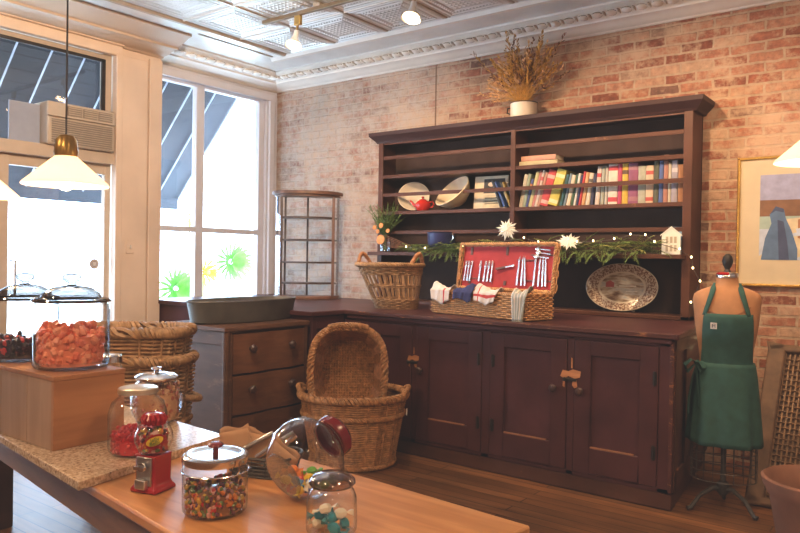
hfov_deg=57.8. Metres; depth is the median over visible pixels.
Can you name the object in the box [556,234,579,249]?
star
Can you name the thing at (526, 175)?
book
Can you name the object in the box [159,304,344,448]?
base cabinet
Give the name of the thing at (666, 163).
book
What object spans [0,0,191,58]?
crown molding
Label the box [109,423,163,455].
pile
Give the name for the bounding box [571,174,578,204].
book
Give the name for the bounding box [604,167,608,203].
book
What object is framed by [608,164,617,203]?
book
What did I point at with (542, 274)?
knife
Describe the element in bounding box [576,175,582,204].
book
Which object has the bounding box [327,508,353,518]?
candy
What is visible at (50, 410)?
wooden crate
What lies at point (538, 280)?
knife
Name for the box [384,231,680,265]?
evergreen garland
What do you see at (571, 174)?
book
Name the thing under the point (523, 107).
flower pot
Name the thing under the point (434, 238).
enamel pot
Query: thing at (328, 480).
glass jar
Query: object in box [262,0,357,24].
track rail
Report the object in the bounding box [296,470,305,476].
candy
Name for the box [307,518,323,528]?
candy
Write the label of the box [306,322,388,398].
wicker basket
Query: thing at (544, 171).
book
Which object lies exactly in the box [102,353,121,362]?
glass jar
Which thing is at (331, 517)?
candy
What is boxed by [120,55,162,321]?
pier
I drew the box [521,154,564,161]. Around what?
book
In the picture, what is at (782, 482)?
terracotta pot
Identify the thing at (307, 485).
candy
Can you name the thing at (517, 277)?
knife
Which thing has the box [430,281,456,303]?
napkin
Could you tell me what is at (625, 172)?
book
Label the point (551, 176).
book
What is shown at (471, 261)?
fork
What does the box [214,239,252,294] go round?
spiky plant
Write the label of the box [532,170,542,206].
book
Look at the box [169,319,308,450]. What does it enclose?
dresser
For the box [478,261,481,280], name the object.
fork
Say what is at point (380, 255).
shelf
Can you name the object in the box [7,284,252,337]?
ground
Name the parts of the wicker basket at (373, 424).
handle, handle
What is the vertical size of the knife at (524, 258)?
0.205 m
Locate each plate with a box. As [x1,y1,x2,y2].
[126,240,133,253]
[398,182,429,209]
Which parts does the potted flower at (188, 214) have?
stem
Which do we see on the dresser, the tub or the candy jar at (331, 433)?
the tub
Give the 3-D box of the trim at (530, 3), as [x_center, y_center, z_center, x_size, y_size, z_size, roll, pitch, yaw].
[0.996,-1.802,2.867,7.950,0.028,3.431,1,1,37]
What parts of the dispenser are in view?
turn knob, coin plate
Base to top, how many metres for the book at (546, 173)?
0.263 m
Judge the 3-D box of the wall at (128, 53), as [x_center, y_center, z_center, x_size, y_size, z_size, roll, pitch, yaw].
[-4.223,-0.329,3.507,0.220,3.164,6.880,1,1,37]
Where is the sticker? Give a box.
[89,259,98,268]
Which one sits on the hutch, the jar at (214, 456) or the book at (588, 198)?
the book at (588, 198)
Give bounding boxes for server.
[496,264,514,269]
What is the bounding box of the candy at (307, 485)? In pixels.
[303,479,310,491]
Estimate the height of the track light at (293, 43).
0.245 m
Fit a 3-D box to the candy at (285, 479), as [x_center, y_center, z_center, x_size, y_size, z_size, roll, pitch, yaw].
[-0.282,0.527,1.793,0.055,0.039,0.020,1,1,1]
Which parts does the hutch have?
panel, plate rail, rail, plate rail, plate rail, cornice, panel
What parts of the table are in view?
leg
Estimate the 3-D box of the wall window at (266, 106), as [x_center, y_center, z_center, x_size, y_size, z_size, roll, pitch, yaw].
[-1.866,-0.327,6.878,0.140,3.160,1.908,1,1,37]
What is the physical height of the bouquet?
0.631 m
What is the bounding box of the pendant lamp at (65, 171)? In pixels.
[20,0,108,190]
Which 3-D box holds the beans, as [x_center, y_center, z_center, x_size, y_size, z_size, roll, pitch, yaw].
[-0.628,0.438,1.847,0.076,0.065,0.078,1,1,37]
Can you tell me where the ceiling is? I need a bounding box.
[81,0,615,70]
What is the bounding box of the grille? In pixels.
[52,118,111,149]
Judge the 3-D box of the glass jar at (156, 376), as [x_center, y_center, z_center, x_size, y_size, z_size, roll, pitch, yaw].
[-0.845,0.439,2.511,0.172,0.183,0.172,1,1,-8]
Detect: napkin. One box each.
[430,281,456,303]
[452,283,476,302]
[473,283,503,305]
[511,286,533,321]
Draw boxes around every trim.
[0,12,124,320]
[183,0,559,62]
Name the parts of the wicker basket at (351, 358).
handle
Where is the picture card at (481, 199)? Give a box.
[473,175,508,208]
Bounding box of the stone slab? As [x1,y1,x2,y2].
[0,405,219,490]
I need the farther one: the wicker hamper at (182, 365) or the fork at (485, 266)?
the fork at (485, 266)
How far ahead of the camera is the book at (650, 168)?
4.99 m
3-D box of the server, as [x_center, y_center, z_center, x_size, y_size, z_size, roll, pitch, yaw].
[0.732,0.004,5.043,0.010,0.045,0.165,0,1,-44]
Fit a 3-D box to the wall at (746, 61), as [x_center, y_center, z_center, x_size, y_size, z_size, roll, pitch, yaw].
[2.197,-0.289,4.936,8.880,3.260,0.120,1,1,37]
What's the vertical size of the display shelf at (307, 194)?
0.985 m
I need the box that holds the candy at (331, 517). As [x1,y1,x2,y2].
[324,511,337,522]
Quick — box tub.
[186,296,295,323]
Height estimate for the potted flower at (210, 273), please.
1.492 m
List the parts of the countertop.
edge moulding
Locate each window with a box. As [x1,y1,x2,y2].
[0,28,113,164]
[160,75,264,296]
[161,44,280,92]
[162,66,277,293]
[163,64,276,293]
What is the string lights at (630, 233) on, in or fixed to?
on the evergreen garland
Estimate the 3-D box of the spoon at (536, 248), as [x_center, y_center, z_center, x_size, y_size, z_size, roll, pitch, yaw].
[0.950,-0.117,4.813,0.009,0.031,0.133,0,1,-38]
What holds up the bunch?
in the glass vase
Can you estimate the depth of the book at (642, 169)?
5.02 m
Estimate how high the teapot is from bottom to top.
0.123 m
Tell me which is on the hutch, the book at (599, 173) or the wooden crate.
the book at (599, 173)
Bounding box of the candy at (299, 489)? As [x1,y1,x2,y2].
[293,481,305,498]
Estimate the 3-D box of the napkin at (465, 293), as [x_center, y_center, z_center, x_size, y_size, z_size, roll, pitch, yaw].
[0.445,0.178,4.943,0.093,0.133,0.185,0,1,-41]
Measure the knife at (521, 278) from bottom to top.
0.206 m
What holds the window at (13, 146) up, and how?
in the wall at (128, 53)
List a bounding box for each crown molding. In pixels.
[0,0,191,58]
[272,0,790,92]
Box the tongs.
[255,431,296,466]
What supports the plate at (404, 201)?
on the hutch
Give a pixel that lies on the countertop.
(658, 331)
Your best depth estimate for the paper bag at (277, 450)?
1.96 m
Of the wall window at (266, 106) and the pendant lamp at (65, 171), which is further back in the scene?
the wall window at (266, 106)
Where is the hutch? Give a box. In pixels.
[367,94,714,320]
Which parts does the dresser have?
panel, corner post, knob, knob, drawer, drawer, drawer, knob, knob, knob, corner post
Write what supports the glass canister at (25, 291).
on the wooden crate
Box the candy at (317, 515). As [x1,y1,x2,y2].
[306,507,333,519]
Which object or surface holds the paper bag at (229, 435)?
in the wire basket at (258, 472)
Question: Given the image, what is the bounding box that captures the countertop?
[158,294,695,344]
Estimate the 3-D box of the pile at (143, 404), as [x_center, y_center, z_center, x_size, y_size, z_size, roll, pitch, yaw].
[-0.845,0.458,2.512,0.153,0.142,0.153,1,1,33]
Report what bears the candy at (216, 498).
in the jar at (214, 456)
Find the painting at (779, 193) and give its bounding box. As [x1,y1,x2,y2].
[759,173,799,259]
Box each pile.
[0,330,36,359]
[35,320,105,367]
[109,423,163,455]
[133,379,179,421]
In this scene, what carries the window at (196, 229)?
attached to the wall window at (266, 106)
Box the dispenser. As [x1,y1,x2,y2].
[130,411,175,494]
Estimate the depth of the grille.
5.59 m
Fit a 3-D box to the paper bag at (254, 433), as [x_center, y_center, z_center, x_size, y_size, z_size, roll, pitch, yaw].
[-0.394,0.512,2.033,0.116,0.128,0.030,1,1,6]
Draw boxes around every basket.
[229,446,303,479]
[296,382,410,472]
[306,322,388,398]
[355,251,425,309]
[430,241,560,320]
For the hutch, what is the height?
1.480 m
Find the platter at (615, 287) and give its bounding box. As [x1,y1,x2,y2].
[586,263,657,310]
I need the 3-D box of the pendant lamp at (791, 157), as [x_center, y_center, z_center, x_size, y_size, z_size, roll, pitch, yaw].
[1.509,-1.080,2.592,0.283,1.449,0.283,1,1,37]
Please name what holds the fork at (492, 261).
attached to the basket at (538, 306)
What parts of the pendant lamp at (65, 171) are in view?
lamp shade, bulb, cord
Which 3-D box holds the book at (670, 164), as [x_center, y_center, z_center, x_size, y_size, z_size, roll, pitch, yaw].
[1.878,-0.569,4.975,0.020,0.270,0.165,2,1,37]
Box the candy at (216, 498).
[183,471,245,518]
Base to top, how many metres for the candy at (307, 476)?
0.034 m
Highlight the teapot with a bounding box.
[410,196,434,210]
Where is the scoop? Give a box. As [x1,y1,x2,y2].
[243,431,273,449]
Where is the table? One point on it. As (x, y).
(110, 506)
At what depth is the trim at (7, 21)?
5.81 m
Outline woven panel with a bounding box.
[741,341,799,508]
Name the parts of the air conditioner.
panel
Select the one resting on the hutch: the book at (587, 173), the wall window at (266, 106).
the book at (587, 173)
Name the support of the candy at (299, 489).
in the candy jar at (331, 433)
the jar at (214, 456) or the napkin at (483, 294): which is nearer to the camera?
the jar at (214, 456)
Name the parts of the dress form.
leg, cap trim, apron, leg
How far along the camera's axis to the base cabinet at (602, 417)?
4.39 m
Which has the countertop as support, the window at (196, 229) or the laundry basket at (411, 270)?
the laundry basket at (411, 270)
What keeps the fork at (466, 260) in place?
attached to the basket at (538, 306)
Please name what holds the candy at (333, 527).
in the glass jar at (328, 480)
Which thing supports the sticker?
attached to the door
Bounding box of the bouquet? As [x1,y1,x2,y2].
[473,30,573,104]
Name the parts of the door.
handle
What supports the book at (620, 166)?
on the hutch
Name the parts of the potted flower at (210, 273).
stem, flower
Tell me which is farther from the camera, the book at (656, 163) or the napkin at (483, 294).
the book at (656, 163)
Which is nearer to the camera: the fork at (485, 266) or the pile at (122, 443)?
the pile at (122, 443)
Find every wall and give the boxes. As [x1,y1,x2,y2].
[1,28,160,314]
[275,0,799,469]
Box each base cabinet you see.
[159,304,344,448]
[345,314,706,510]
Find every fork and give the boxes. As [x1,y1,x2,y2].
[463,260,466,280]
[466,260,469,280]
[468,261,472,280]
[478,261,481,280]
[482,261,486,281]
[486,261,490,281]
[490,261,493,281]
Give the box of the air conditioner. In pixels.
[8,99,115,152]
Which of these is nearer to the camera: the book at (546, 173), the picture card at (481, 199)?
the book at (546, 173)
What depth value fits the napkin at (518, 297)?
4.55 m
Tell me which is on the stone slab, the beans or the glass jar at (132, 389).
the glass jar at (132, 389)
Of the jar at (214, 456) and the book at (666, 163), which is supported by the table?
the jar at (214, 456)
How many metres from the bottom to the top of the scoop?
0.075 m
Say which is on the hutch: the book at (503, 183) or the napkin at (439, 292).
the book at (503, 183)
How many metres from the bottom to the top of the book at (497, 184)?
0.202 m
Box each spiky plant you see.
[160,264,189,297]
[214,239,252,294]
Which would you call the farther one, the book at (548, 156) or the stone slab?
the book at (548, 156)
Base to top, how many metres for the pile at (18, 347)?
0.088 m
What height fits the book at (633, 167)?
0.310 m
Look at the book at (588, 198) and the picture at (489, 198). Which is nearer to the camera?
the book at (588, 198)
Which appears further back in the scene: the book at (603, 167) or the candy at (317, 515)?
the book at (603, 167)
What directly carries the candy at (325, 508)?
in the glass jar at (328, 480)
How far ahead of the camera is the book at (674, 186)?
4.89 m
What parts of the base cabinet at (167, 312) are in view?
frame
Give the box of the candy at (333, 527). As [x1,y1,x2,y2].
[321,516,347,532]
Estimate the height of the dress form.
1.410 m
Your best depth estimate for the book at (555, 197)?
5.41 m
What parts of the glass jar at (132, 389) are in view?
lid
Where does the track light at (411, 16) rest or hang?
attached to the track rail
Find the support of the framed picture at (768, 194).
attached to the wall at (746, 61)
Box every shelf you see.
[273,190,342,299]
[367,252,685,258]
[383,154,683,180]
[383,202,682,215]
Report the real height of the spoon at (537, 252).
0.031 m
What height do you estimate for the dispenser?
0.196 m
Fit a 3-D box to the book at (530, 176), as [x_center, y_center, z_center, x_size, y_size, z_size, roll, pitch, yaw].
[1.020,-0.584,5.620,0.073,0.257,0.155,1,1,37]
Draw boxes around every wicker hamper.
[97,320,197,358]
[107,349,202,423]
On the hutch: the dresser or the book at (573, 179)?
the book at (573, 179)
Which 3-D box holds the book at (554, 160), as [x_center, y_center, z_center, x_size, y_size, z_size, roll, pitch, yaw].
[1.093,-0.788,5.571,0.310,0.036,0.155,1,1,35]
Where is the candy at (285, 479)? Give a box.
[275,472,294,485]
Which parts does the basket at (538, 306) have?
lid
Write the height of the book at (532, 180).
0.217 m
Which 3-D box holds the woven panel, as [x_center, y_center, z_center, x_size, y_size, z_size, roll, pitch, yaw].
[2.437,0.922,4.054,0.824,0.909,0.579,1,1,39]
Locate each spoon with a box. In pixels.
[533,254,548,258]
[535,247,550,250]
[536,251,550,254]
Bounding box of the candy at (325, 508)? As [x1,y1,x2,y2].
[312,503,338,513]
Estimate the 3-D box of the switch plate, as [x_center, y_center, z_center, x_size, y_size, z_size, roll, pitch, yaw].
[-2.211,-0.162,5.934,0.022,0.110,0.070,1,1,37]
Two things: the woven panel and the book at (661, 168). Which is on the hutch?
the book at (661, 168)
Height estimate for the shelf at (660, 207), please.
0.030 m
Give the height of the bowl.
0.276 m
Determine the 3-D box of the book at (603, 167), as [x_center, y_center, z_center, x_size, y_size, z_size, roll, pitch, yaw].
[1.504,-0.582,5.258,0.036,0.277,0.165,1,1,37]
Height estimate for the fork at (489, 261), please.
0.149 m
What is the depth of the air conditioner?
5.42 m
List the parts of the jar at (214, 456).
lid, knob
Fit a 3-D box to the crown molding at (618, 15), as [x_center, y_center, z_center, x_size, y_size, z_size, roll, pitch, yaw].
[2.039,-1.770,4.772,8.590,0.120,0.335,1,1,37]
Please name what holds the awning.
attached to the wall window at (266, 106)
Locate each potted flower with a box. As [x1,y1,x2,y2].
[181,207,190,275]
[202,254,221,296]
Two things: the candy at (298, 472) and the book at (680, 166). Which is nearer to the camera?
the candy at (298, 472)
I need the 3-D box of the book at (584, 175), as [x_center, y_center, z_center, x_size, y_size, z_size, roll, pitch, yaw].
[1.376,-0.571,5.349,0.058,0.250,0.155,1,1,37]
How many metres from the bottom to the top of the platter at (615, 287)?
0.339 m
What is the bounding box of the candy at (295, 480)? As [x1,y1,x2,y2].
[288,473,303,487]
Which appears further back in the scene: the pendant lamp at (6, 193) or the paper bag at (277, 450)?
the pendant lamp at (6, 193)
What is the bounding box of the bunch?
[366,201,406,249]
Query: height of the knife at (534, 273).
0.206 m
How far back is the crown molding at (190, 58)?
6.68 m
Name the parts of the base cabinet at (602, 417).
door, door panel, knob, door panel, door, door panel, door, knob, knob, door panel, door, panel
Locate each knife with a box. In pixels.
[516,258,519,285]
[520,256,523,285]
[524,258,525,285]
[532,259,536,285]
[537,258,540,286]
[541,256,543,286]
[544,258,546,286]
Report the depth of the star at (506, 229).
5.45 m
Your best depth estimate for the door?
5.34 m
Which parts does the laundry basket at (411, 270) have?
handle, handle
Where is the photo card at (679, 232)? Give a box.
[679,232,681,254]
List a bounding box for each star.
[496,219,517,239]
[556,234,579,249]
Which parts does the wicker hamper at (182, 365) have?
handle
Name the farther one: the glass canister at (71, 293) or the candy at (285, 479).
the glass canister at (71, 293)
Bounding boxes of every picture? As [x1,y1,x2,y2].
[483,178,504,206]
[736,155,799,287]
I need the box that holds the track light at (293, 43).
[285,15,301,50]
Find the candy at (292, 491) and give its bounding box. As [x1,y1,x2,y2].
[286,485,295,494]
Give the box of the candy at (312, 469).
[301,466,322,474]
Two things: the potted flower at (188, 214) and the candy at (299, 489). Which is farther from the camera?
the potted flower at (188, 214)
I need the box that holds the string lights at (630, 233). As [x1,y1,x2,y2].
[405,233,700,308]
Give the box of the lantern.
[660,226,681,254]
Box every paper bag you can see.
[219,423,257,466]
[249,426,279,468]
[263,434,299,476]
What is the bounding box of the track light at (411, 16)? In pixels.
[401,0,419,23]
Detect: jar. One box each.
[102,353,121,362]
[107,384,166,454]
[130,366,181,418]
[180,441,249,513]
[265,416,351,499]
[306,469,356,531]
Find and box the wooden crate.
[0,361,124,450]
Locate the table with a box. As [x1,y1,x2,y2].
[0,443,528,532]
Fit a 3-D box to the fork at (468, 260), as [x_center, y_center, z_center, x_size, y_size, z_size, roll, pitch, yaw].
[0.499,0.030,5.307,0.025,0.149,0.018,0,1,-41]
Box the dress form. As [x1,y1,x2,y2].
[683,254,763,520]
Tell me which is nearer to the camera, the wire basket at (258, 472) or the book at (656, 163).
the wire basket at (258, 472)
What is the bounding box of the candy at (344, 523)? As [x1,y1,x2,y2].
[340,517,349,532]
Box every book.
[491,180,502,206]
[494,181,507,206]
[502,182,509,206]
[519,159,564,165]
[519,174,527,206]
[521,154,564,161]
[523,174,535,206]
[526,179,534,206]
[528,171,539,206]
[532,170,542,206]
[535,170,548,206]
[537,172,548,205]
[540,169,556,205]
[548,168,575,205]
[559,174,569,205]
[563,173,576,205]
[566,175,575,204]
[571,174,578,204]
[573,173,583,204]
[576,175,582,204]
[578,171,590,204]
[581,172,589,204]
[585,173,593,204]
[590,173,596,204]
[595,166,601,204]
[600,166,606,203]
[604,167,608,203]
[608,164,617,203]
[617,164,622,203]
[622,163,628,203]
[628,163,645,202]
[638,166,645,202]
[645,165,653,202]
[653,161,659,202]
[658,161,663,201]
[663,160,671,201]
[668,163,671,201]
[671,160,682,201]
[678,164,682,201]
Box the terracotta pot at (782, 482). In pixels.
[761,465,799,532]
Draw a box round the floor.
[0,446,775,532]
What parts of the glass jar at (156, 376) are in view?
lid, knob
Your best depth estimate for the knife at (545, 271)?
4.77 m
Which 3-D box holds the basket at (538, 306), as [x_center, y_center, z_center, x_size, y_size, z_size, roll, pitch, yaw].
[0.636,0.082,4.959,0.351,0.510,0.886,0,1,-41]
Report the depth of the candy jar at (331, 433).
1.85 m
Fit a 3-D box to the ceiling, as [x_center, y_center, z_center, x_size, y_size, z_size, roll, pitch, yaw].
[-0.361,-1.852,1.532,8.900,0.102,8.600,1,1,37]
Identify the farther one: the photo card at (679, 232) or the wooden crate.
the photo card at (679, 232)
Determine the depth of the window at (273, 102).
7.41 m
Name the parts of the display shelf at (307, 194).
post, post, post, shelf, shelf, shelf, shelf, post, post, post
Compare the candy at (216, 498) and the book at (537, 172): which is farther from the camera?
the book at (537, 172)
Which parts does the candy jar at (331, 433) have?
lid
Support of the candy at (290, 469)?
in the candy jar at (331, 433)
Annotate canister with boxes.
[0,273,58,361]
[30,273,111,370]
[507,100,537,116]
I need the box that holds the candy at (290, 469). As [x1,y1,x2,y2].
[282,465,303,473]
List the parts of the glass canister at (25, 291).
lid, knob, jar glass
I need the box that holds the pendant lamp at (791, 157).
[773,140,799,166]
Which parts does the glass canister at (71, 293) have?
jar glass, lid, knob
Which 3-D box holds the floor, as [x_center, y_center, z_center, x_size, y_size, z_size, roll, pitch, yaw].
[-0.383,1.366,1.607,8.900,0.060,8.500,1,1,37]
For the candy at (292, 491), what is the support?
in the candy jar at (331, 433)
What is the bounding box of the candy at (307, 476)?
[304,473,312,481]
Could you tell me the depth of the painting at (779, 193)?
4.65 m
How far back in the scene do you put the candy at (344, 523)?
1.56 m
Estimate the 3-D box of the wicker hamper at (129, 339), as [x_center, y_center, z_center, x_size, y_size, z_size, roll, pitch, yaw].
[-1.478,0.538,4.084,0.633,0.435,0.452,1,1,1]
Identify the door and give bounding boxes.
[0,152,110,334]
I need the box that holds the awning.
[0,38,237,209]
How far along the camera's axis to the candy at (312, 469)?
1.84 m
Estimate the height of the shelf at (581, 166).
0.030 m
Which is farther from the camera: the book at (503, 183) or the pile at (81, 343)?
the book at (503, 183)
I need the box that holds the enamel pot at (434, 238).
[427,232,455,246]
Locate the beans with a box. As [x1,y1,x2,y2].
[138,425,169,453]
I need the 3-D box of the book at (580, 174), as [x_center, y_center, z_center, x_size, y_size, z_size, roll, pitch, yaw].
[1.345,-0.566,5.373,0.059,0.238,0.155,1,1,37]
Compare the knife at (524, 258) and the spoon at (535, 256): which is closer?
the spoon at (535, 256)
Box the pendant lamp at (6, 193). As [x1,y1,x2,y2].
[0,180,19,199]
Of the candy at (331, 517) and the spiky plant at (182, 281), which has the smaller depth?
the candy at (331, 517)
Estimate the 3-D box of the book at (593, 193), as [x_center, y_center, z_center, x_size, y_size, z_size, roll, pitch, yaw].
[1.444,-0.559,5.298,0.050,0.229,0.155,1,1,37]
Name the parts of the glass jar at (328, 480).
lid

